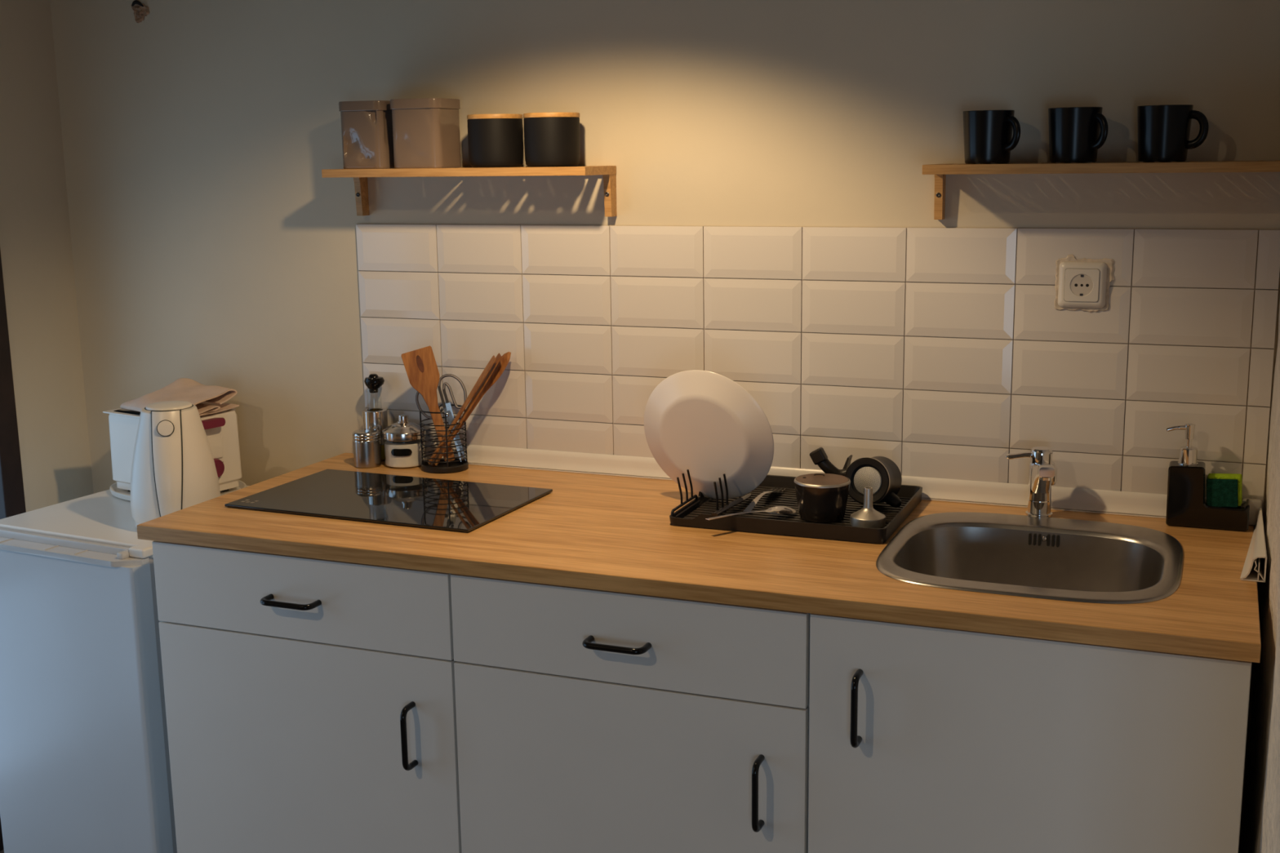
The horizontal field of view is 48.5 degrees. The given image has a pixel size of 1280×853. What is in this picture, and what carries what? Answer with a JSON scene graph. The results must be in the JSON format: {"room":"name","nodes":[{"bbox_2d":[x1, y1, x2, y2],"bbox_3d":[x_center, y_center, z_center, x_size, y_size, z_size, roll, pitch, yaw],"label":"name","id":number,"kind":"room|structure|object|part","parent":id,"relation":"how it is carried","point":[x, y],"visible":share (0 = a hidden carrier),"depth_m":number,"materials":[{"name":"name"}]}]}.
{"room":"kitchen","nodes":[
{"label":"kitchen","id":0,"kind":"room"},
{"bbox_2d":[0,0,93,511],"bbox_3d":[-2.304,-0.339,1.128,0.120,3.400,4.800,4,12,22],"label":"wall","id":1,"kind":"structure","parent":0,"point":[36,244],"depth_m":3.26,"materials":[{"name":"paint"}]},
{"bbox_2d":[0,249,26,851],"bbox_3d":[-1.735,-0.027,2.514,0.070,2.250,1.535,4,12,22],"label":"door","id":2,"kind":"structure","parent":1,"relation":"in","point":[12,502],"depth_m":3.20,"materials":[{"name":"brown glass"}]},
{"bbox_2d":[49,0,1279,852],"bbox_3d":[0.529,-0.673,2.666,4.443,3.400,0.250,4,12,22],"label":"wall","id":3,"kind":"structure","parent":0,"point":[211,245],"depth_m":2.83,"materials":[{"name":"paint"}]},
{"bbox_2d":[131,0,149,22],"bbox_3d":[-1.111,-0.920,3.151,0.047,0.048,0.018,4,12,22],"label":"plaster hole","id":4,"kind":"object","parent":3,"relation":"attached to","point":[140,10],"visible":1,"depth_m":3.15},
{"bbox_2d":[321,165,616,216],"bbox_3d":[-0.346,-0.469,2.849,0.588,0.098,0.149,4,12,22],"label":"wall shelf","id":5,"kind":"object","parent":3,"relation":"attached to","point":[360,176],"visible":0.91,"depth_m":2.79,"materials":[{"name":"brown wood"}]},
{"bbox_2d":[338,100,394,168],"bbox_3d":[-0.543,-0.593,2.895,0.108,0.133,0.103,4,12,22],"label":"tin","id":6,"kind":"object","parent":5,"relation":"on","point":[366,126],"visible":0.77,"depth_m":2.85,"materials":[{"name":"paint"}]},
{"bbox_3d":[-0.544,-0.649,2.885,0.108,0.019,0.103,4,12,22],"label":"lid","id":7,"kind":"part","parent":6,"relation":"part of","materials":[{"name":"metal"}]},
{"bbox_2d":[390,97,461,168],"bbox_3d":[-0.427,-0.586,2.844,0.115,0.134,0.107,4,12,22],"label":"tin","id":8,"kind":"object","parent":5,"relation":"on","point":[426,131],"visible":1,"depth_m":2.80,"materials":[{"name":"paint"}]},
{"bbox_3d":[-0.428,-0.642,2.833,0.115,0.019,0.107,4,12,22],"label":"lid","id":9,"kind":"part","parent":8,"relation":"part of","materials":[{"name":"metal"}]},
{"bbox_2d":[466,113,523,167],"bbox_3d":[-0.284,-0.562,2.797,0.109,0.101,0.109,4,12,22],"label":"canister","id":10,"kind":"object","parent":5,"relation":"on","point":[494,140],"visible":1,"depth_m":2.75,"materials":[{"name":"black ceramic"}]},
{"bbox_3d":[-0.285,-0.607,2.789,0.109,0.009,0.109,4,12,22],"label":"lid","id":11,"kind":"part","parent":10,"relation":"part of","materials":[{"name":"brown wood"}]},
{"bbox_2d":[523,111,580,166],"bbox_3d":[-0.170,-0.555,2.752,0.109,0.101,0.109,4,12,22],"label":"canister","id":12,"kind":"object","parent":5,"relation":"on","point":[550,139],"visible":1,"depth_m":2.71,"materials":[{"name":"black ceramic"}]},
{"bbox_3d":[-0.171,-0.600,2.743,0.109,0.009,0.109,4,12,22],"label":"lid","id":13,"kind":"part","parent":12,"relation":"part of","materials":[{"name":"brown wood"}]},
{"bbox_2d":[355,223,1279,513],"bbox_3d":[0.234,-0.139,2.751,1.811,0.494,0.008,4,12,22],"label":"tile backsplash","id":14,"kind":"structure","parent":3,"relation":"attached to","point":[947,353],"depth_m":2.67,"materials":[{"name":"beige tile"}]},
{"bbox_2d":[1053,253,1114,312],"bbox_3d":[0.778,-0.250,2.492,0.100,0.102,0.014,4,12,22],"label":"wall socket","id":15,"kind":"object","parent":14,"relation":"attached to","point":[1083,284],"visible":1,"depth_m":2.49,"materials":[{"name":"plastic"}]},
{"bbox_3d":[0.776,-0.248,2.494,0.080,0.080,0.012,4,12,22],"label":"frame","id":16,"kind":"part","parent":15,"relation":"part of","materials":[{"name":"white plastic"}]},
{"bbox_2d":[922,160,1279,219],"bbox_3d":[0.774,-0.395,2.399,0.570,0.098,0.149,4,12,22],"label":"wall shelf","id":17,"kind":"object","parent":3,"relation":"attached to","point":[940,171],"visible":0.98,"depth_m":2.34,"materials":[{"name":"brown wood"}]},
{"bbox_2d":[962,110,1020,164],"bbox_3d":[0.607,-0.498,2.448,0.103,0.089,0.087,4,12,22],"label":"mug","id":18,"kind":"object","parent":17,"relation":"on","point":[988,138],"visible":1,"depth_m":2.42,"materials":[{"name":"black ceramic"}]},
{"bbox_3d":[0.631,-0.497,2.408,0.009,0.062,0.032,-9,13,-35],"label":"handle","id":19,"kind":"part","parent":18,"relation":"part of","materials":[{"name":"black ceramic"}]},
{"bbox_2d":[1048,106,1107,163],"bbox_3d":[0.738,-0.491,2.396,0.101,0.091,0.088,4,12,22],"label":"mug","id":20,"kind":"object","parent":17,"relation":"on","point":[1074,135],"visible":1,"depth_m":2.36,"materials":[{"name":"black ceramic"}]},
{"bbox_3d":[0.760,-0.489,2.352,0.009,0.063,0.032,-7,13,-31],"label":"handle","id":21,"kind":"part","parent":20,"relation":"part of","materials":[{"name":"black ceramic"}]},
{"bbox_2d":[1137,104,1208,161],"bbox_3d":[0.866,-0.482,2.339,0.087,0.091,0.099,-5,12,-22],"label":"mug","id":22,"kind":"object","parent":17,"relation":"on","point":[1163,131],"visible":1,"depth_m":2.31,"materials":[{"name":"black ceramic"}]},
{"bbox_3d":[0.910,-0.484,2.318,0.032,0.063,0.009,5,13,30],"label":"handle","id":23,"kind":"part","parent":22,"relation":"part of","materials":[{"name":"black ceramic"}]},
{"bbox_2d":[1240,293,1279,852],"bbox_3d":[0.890,-0.493,1.700,0.144,3.400,1.300,4,12,22],"label":"wall","id":24,"kind":"structure","parent":0,"point":[1260,833],"depth_m":2.07,"materials":[{"name":"paint"}]},
{"bbox_3d":[-0.351,1.476,0.815,4.443,0.100,5.050,4,12,22],"label":"floor","id":25,"kind":"structure","parent":0,"visible":0},
{"bbox_2d":[0,485,248,852],"bbox_3d":[-1.042,0.565,3.092,0.462,0.791,0.543,5,12,26],"label":"fridge","id":26,"kind":"object","parent":25,"relation":"on","point":[85,767],"visible":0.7,"depth_m":2.83,"materials":[{"name":"white metal"}]},
{"bbox_3d":[-1.157,0.237,2.805,0.457,0.026,0.050,5,12,26],"label":"door handle","id":27,"kind":"part","parent":26,"relation":"part of","materials":[{"name":"white plastic"}]},
{"bbox_3d":[-1.149,0.610,2.882,0.455,0.735,0.043,5,12,26],"label":"door","id":28,"kind":"part","parent":26,"relation":"part of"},
{"bbox_3d":[-1.034,0.184,3.046,0.460,0.024,0.484,5,12,26],"label":"panel","id":29,"kind":"part","parent":26,"relation":"part of","materials":[{"name":"white plastic"}]},
{"bbox_2d":[130,400,220,528],"bbox_3d":[-0.947,0.076,2.879,0.177,0.248,0.182,4,12,22],"label":"electric kettle","id":30,"kind":"object","parent":26,"relation":"on","point":[173,467],"visible":0.85,"depth_m":2.81,"materials":[{"name":"white plastic"}]},
{"bbox_3d":[-0.931,0.080,2.807,0.054,0.216,0.062,-3,11,-11],"label":"handle","id":31,"kind":"part","parent":30,"relation":"part of","materials":[{"name":"white plastic"}]},
{"bbox_3d":[-0.949,-0.043,2.863,0.090,0.008,0.090,4,12,22],"label":"lid","id":32,"kind":"part","parent":30,"relation":"part of","materials":[{"name":"white plastic"}]},
{"bbox_2d":[109,480,246,501],"bbox_3d":[-1.032,0.140,3.176,0.326,0.013,0.249,4,12,22],"label":"oval tray","id":33,"kind":"object","parent":26,"relation":"on","point":[122,494],"visible":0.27,"depth_m":3.17,"materials":[{"name":"white plastic"}]},
{"bbox_2d":[102,408,241,491],"bbox_3d":[-1.024,0.054,3.153,0.276,0.184,0.172,7,13,34],"label":"box","id":34,"kind":"object","parent":33,"relation":"on","point":[220,428],"visible":0.44,"depth_m":3.13,"materials":[{"name":"cardboard"}]},
{"bbox_3d":[-1.034,-0.036,3.143,0.224,0.002,0.120,7,13,34],"label":"slot plate","id":35,"kind":"part","parent":34,"relation":"part of","materials":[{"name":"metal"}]},
{"bbox_2d":[120,377,239,415],"bbox_3d":[-1.019,-0.066,3.127,0.221,0.059,0.171,7,13,34],"label":"folded towel","id":36,"kind":"object","parent":34,"relation":"on","point":[208,399],"visible":0.63,"depth_m":3.12,"materials":[{"name":"fabric"}]},
{"bbox_3d":[-0.924,-0.007,3.063,0.023,0.019,0.066,7,13,34],"label":"lever","id":37,"kind":"part","parent":34,"relation":"part of","materials":[{"name":"plastic"}]},
{"bbox_3d":[-0.939,0.029,3.076,0.007,0.090,0.082,7,13,34],"label":"lever panel","id":38,"kind":"part","parent":34,"relation":"part of","materials":[{"name":"white plastic"}]},
{"bbox_3d":[-0.925,0.091,3.098,0.013,0.043,0.043,7,13,34],"label":"browning knob","id":39,"kind":"part","parent":34,"relation":"part of","materials":[{"name":"plastic"}]},
{"bbox_2d":[151,541,462,852],"bbox_3d":[-0.483,0.598,2.809,0.614,0.878,0.668,4,12,22],"label":"base cabinet","id":40,"kind":"object","parent":25,"relation":"on","point":[310,703],"visible":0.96,"depth_m":2.50,"materials":[{"name":"white wood"}]},
{"bbox_3d":[-0.607,0.305,2.457,0.109,0.010,0.038,4,12,22],"label":"handle","id":41,"kind":"part","parent":40,"relation":"part of","materials":[{"name":"black metal"}]},
{"bbox_3d":[-0.596,0.298,2.481,0.612,0.150,0.018,4,12,22],"label":"drawer","id":42,"kind":"part","parent":40,"relation":"part of","materials":[{"name":"white wood"}]},
{"bbox_3d":[-0.393,0.528,2.412,0.010,0.116,0.038,4,12,22],"label":"handle","id":43,"kind":"part","parent":40,"relation":"part of","materials":[{"name":"black metal"}]},
{"bbox_2d":[137,441,1266,662],"bbox_3d":[0.084,0.163,2.513,1.872,0.072,0.662,4,12,22],"label":"countertop","id":44,"kind":"structure","parent":40,"relation":"on","point":[592,531],"depth_m":2.36,"materials":[{"name":"brown wood"}]},
{"bbox_2d":[351,428,381,468],"bbox_3d":[-0.580,0.046,3.019,0.058,0.076,0.058,4,12,22],"label":"salt shaker","id":45,"kind":"object","parent":44,"relation":"on","point":[366,442],"visible":1,"depth_m":3.00,"materials":[{"name":"metal"}]},
{"bbox_3d":[-0.580,0.019,3.014,0.058,0.021,0.058,4,12,22],"label":"lid","id":46,"kind":"part","parent":45,"relation":"part of","materials":[{"name":"metal"}]},
{"bbox_2d":[362,373,387,461],"bbox_3d":[-0.572,-0.021,3.069,0.053,0.188,0.053,4,12,22],"label":"oil bottle","id":47,"kind":"object","parent":44,"relation":"on","point":[372,418],"visible":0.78,"depth_m":3.05,"materials":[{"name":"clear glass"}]},
{"bbox_2d":[224,469,552,532],"bbox_3d":[-0.476,0.137,2.721,0.536,0.007,0.338,4,12,22],"label":"induction hob","id":48,"kind":"object","parent":44,"relation":"in","point":[452,505],"visible":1,"depth_m":2.69,"materials":[{"name":"black glass"}]},
{"bbox_2d":[382,413,426,468],"bbox_3d":[-0.500,0.028,3.019,0.091,0.108,0.091,4,12,22],"label":"jar","id":49,"kind":"object","parent":44,"relation":"on","point":[402,445],"visible":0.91,"depth_m":2.99,"materials":[{"name":"silver glass"}]},
{"bbox_3d":[-0.500,0.054,2.982,0.044,0.016,0.007,-1,11,1],"label":"name plate","id":50,"kind":"part","parent":49,"relation":"part of","materials":[{"name":"black ceramic"}]},
{"bbox_3d":[-0.501,-0.001,3.013,0.091,0.048,0.091,4,12,22],"label":"lid","id":51,"kind":"part","parent":49,"relation":"part of","materials":[{"name":"metal"}]},
{"bbox_3d":[-0.500,0.052,3.024,0.089,0.059,0.089,4,12,22],"label":"glass","id":52,"kind":"part","parent":49,"relation":"part of","materials":[{"name":"glass"}]},
{"bbox_2d":[419,404,468,473],"bbox_3d":[-0.410,0.025,2.974,0.098,0.129,0.098,4,12,22],"label":"utensil holder","id":53,"kind":"object","parent":44,"relation":"on","point":[455,465],"visible":0.8,"depth_m":2.95,"materials":[{"name":"black metal"}]},
{"bbox_2d":[400,346,454,462],"bbox_3d":[-0.441,-0.046,2.964,0.103,0.245,0.019,0,11,3],"label":"wooden turner","id":54,"kind":"object","parent":53,"relation":"in","point":[420,365],"visible":0.95,"depth_m":2.95,"materials":[{"name":"brown wood"}]},
{"bbox_2d":[415,373,466,462],"bbox_3d":[-0.416,-0.019,2.985,0.125,0.188,0.013,4,12,22],"label":"scissors","id":55,"kind":"object","parent":53,"relation":"in","point":[446,406],"visible":0.85,"depth_m":2.98,"materials":[{"name":"metal"}]},
{"bbox_3d":[-0.391,0.012,2.984,0.032,0.126,0.007,2,11,17],"label":"blade","id":56,"kind":"part","parent":55,"relation":"part of","materials":[{"name":"metal"}]},
{"bbox_3d":[-0.389,0.011,2.980,0.052,0.123,0.008,4,12,22],"label":"blade","id":57,"kind":"part","parent":55,"relation":"part of","materials":[{"name":"metal"}]},
{"bbox_2d":[427,355,496,464],"bbox_3d":[-0.367,-0.033,2.934,0.155,0.229,0.022,1,11,8],"label":"wooden slat turner","id":58,"kind":"object","parent":53,"relation":"in","point":[487,368],"visible":1,"depth_m":2.92,"materials":[{"name":"brown wood"}]},
{"bbox_2d":[434,352,501,465],"bbox_3d":[-0.355,-0.034,2.940,0.152,0.236,0.023,0,11,7],"label":"wooden fork","id":59,"kind":"object","parent":53,"relation":"in","point":[498,357],"visible":0.96,"depth_m":2.93,"materials":[{"name":"brown wood"}]},
{"bbox_2d":[430,351,511,466],"bbox_3d":[-0.353,-0.035,2.958,0.178,0.244,0.019,0,11,5],"label":"wooden spoon","id":60,"kind":"object","parent":53,"relation":"in","point":[501,366],"visible":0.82,"depth_m":2.94,"materials":[{"name":"brown wood"}]},
{"bbox_2d":[669,469,922,544],"bbox_3d":[0.287,0.118,2.575,0.391,0.077,0.330,4,12,22],"label":"dish rack","id":61,"kind":"object","parent":44,"relation":"on","point":[693,514],"visible":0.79,"depth_m":2.52,"materials":[{"name":"black plastic"}]},
{"bbox_3d":[0.083,0.144,2.572,0.011,0.017,0.131,4,12,22],"label":"wire frame","id":62,"kind":"part","parent":61,"relation":"part of","materials":[{"name":"black metal"}]},
{"bbox_2d":[644,369,773,499],"bbox_3d":[0.122,0.018,2.594,0.259,0.252,0.078,4,12,22],"label":"dinner plate","id":63,"kind":"object","parent":61,"relation":"on","point":[705,424],"visible":0.98,"depth_m":2.57,"materials":[{"name":"white ceramic"}]},
{"bbox_2d":[711,493,751,515],"bbox_3d":[0.167,0.140,2.561,0.016,0.018,0.209,4,12,22],"label":"table knife","id":64,"kind":"object","parent":61,"relation":"on","point":[742,499],"visible":1,"depth_m":2.55,"materials":[{"name":"metal"}]},
{"bbox_2d":[705,506,796,519],"bbox_3d":[0.195,0.154,2.484,0.203,0.021,0.037,-8,13,-32],"label":"spoon","id":65,"kind":"object","parent":61,"relation":"in","point":[776,509],"visible":1,"depth_m":2.50,"materials":[{"name":"metal"}]},
{"bbox_2d":[742,486,787,511],"bbox_3d":[0.233,0.129,2.635,0.025,0.016,0.214,4,12,22],"label":"fork","id":66,"kind":"object","parent":61,"relation":"in","point":[753,504],"visible":0.98,"depth_m":2.60,"materials":[{"name":"metal"}]},
{"bbox_2d":[794,473,850,522],"bbox_3d":[0.321,0.126,2.502,0.099,0.071,0.099,4,12,22],"label":"boiler","id":67,"kind":"object","parent":61,"relation":"on","point":[820,497],"visible":1,"depth_m":2.47,"materials":[{"name":"metal"}]},
{"bbox_2d":[809,447,902,507],"bbox_3d":[0.392,0.093,2.581,0.169,0.102,0.087,4,12,22],"label":"jug","id":68,"kind":"object","parent":61,"relation":"in","point":[881,473],"visible":0.91,"depth_m":2.55,"materials":[{"name":"black plastic"}]},
{"bbox_3d":[0.362,0.070,2.594,0.104,0.062,0.024,2,11,12],"label":"handle","id":69,"kind":"part","parent":68,"relation":"part of","materials":[{"name":"black plastic"}]},
{"bbox_3d":[0.456,0.131,2.563,0.024,0.029,0.034,-11,15,-43],"label":"lid knob","id":70,"kind":"part","parent":68,"relation":"part of","materials":[{"name":"black plastic"}]},
{"bbox_2d":[849,486,885,528],"bbox_3d":[0.394,0.138,2.453,0.061,0.065,0.061,4,12,22],"label":"funnel","id":71,"kind":"object","parent":61,"relation":"in","point":[868,517],"visible":0.97,"depth_m":2.44,"materials":[{"name":"metal"}]},
{"bbox_3d":[0.233,0.096,2.783,1.804,0.045,0.018,4,12,22],"label":"sealing strip","id":72,"kind":"part","parent":44,"relation":"part of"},
{"bbox_2d":[875,511,1183,604],"bbox_3d":[0.634,0.284,2.315,0.459,0.168,0.473,4,12,22],"label":"sink","id":73,"kind":"object","parent":44,"relation":"in","point":[1053,558],"visible":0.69,"depth_m":2.44,"materials":[{"name":"metal"}]},
{"bbox_3d":[0.628,0.288,2.310,0.407,0.153,0.347,4,12,22],"label":"bowl","id":74,"kind":"part","parent":73,"relation":"part of","materials":[{"name":"metal"}]},
{"bbox_2d":[1006,446,1057,517],"bbox_3d":[0.705,0.104,2.482,0.083,0.124,0.139,-3,11,-12],"label":"mixer tap","id":75,"kind":"object","parent":44,"relation":"on","point":[1042,471],"visible":1,"depth_m":2.50,"materials":[{"name":"silver metal"}]},
{"bbox_3d":[0.675,0.051,2.523,0.048,0.017,0.017,2,11,17],"label":"lever","id":76,"kind":"part","parent":75,"relation":"part of","materials":[{"name":"silver metal"}]},
{"bbox_3d":[0.699,0.094,2.465,0.034,0.075,0.110,1,11,11],"label":"spout","id":77,"kind":"part","parent":75,"relation":"part of","materials":[{"name":"silver metal"}]},
{"bbox_2d":[1165,422,1249,531],"bbox_3d":[0.973,0.083,2.439,0.140,0.177,0.050,4,12,22],"label":"soap dispenser","id":78,"kind":"object","parent":44,"relation":"on","point":[1186,501],"visible":0.97,"depth_m":2.43,"materials":[{"name":"black plastic"}]},
{"bbox_2d":[1206,473,1242,507],"bbox_3d":[0.999,0.109,2.431,0.057,0.056,0.034,5,12,27],"label":"sponge","id":79,"kind":"object","parent":78,"relation":"in","point":[1223,490],"visible":1,"depth_m":2.42,"materials":[{"name":"plastic"}]},
{"bbox_3d":[0.984,0.182,2.288,0.035,0.040,0.342,4,12,22],"label":"sealing strip","id":80,"kind":"part","parent":44,"relation":"part of","materials":[{"name":"white plastic"}]},
{"bbox_2d":[450,573,811,852],"bbox_3d":[0.085,0.634,2.581,0.608,0.878,0.668,4,12,22],"label":"base cabinet","id":81,"kind":"object","parent":25,"relation":"on","point":[588,721],"visible":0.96,"depth_m":2.27,"materials":[{"name":"white wood"}]},
{"bbox_3d":[-0.039,0.344,2.229,0.109,0.010,0.038,4,12,22],"label":"handle","id":82,"kind":"part","parent":81,"relation":"part of","materials":[{"name":"black metal"}]},
{"bbox_3d":[-0.028,0.334,2.253,0.606,0.150,0.018,4,12,22],"label":"drawer","id":83,"kind":"part","parent":81,"relation":"part of","materials":[{"name":"white wood"}]},
{"bbox_3d":[-0.023,0.722,2.328,0.606,0.634,0.018,4,12,22],"label":"door","id":84,"kind":"part","parent":81,"relation":"part of","materials":[{"name":"white wood"}]},
{"bbox_3d":[0.181,0.566,2.182,0.010,0.118,0.038,4,12,22],"label":"handle","id":85,"kind":"part","parent":81,"relation":"part of","materials":[{"name":"black metal"}]},
{"bbox_2d":[808,613,1251,852],"bbox_3d":[0.650,0.669,2.354,0.607,0.878,0.668,4,12,22],"label":"base cabinet","id":86,"kind":"object","parent":25,"relation":"on","point":[922,739],"visible":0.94,"depth_m":2.03,"materials":[{"name":"white wood"}]},
{"bbox_3d":[0.319,0.418,2.095,0.010,0.115,0.038,4,12,22],"label":"handle","id":87,"kind":"part","parent":86,"relation":"part of","materials":[{"name":"black metal"}]}
]}

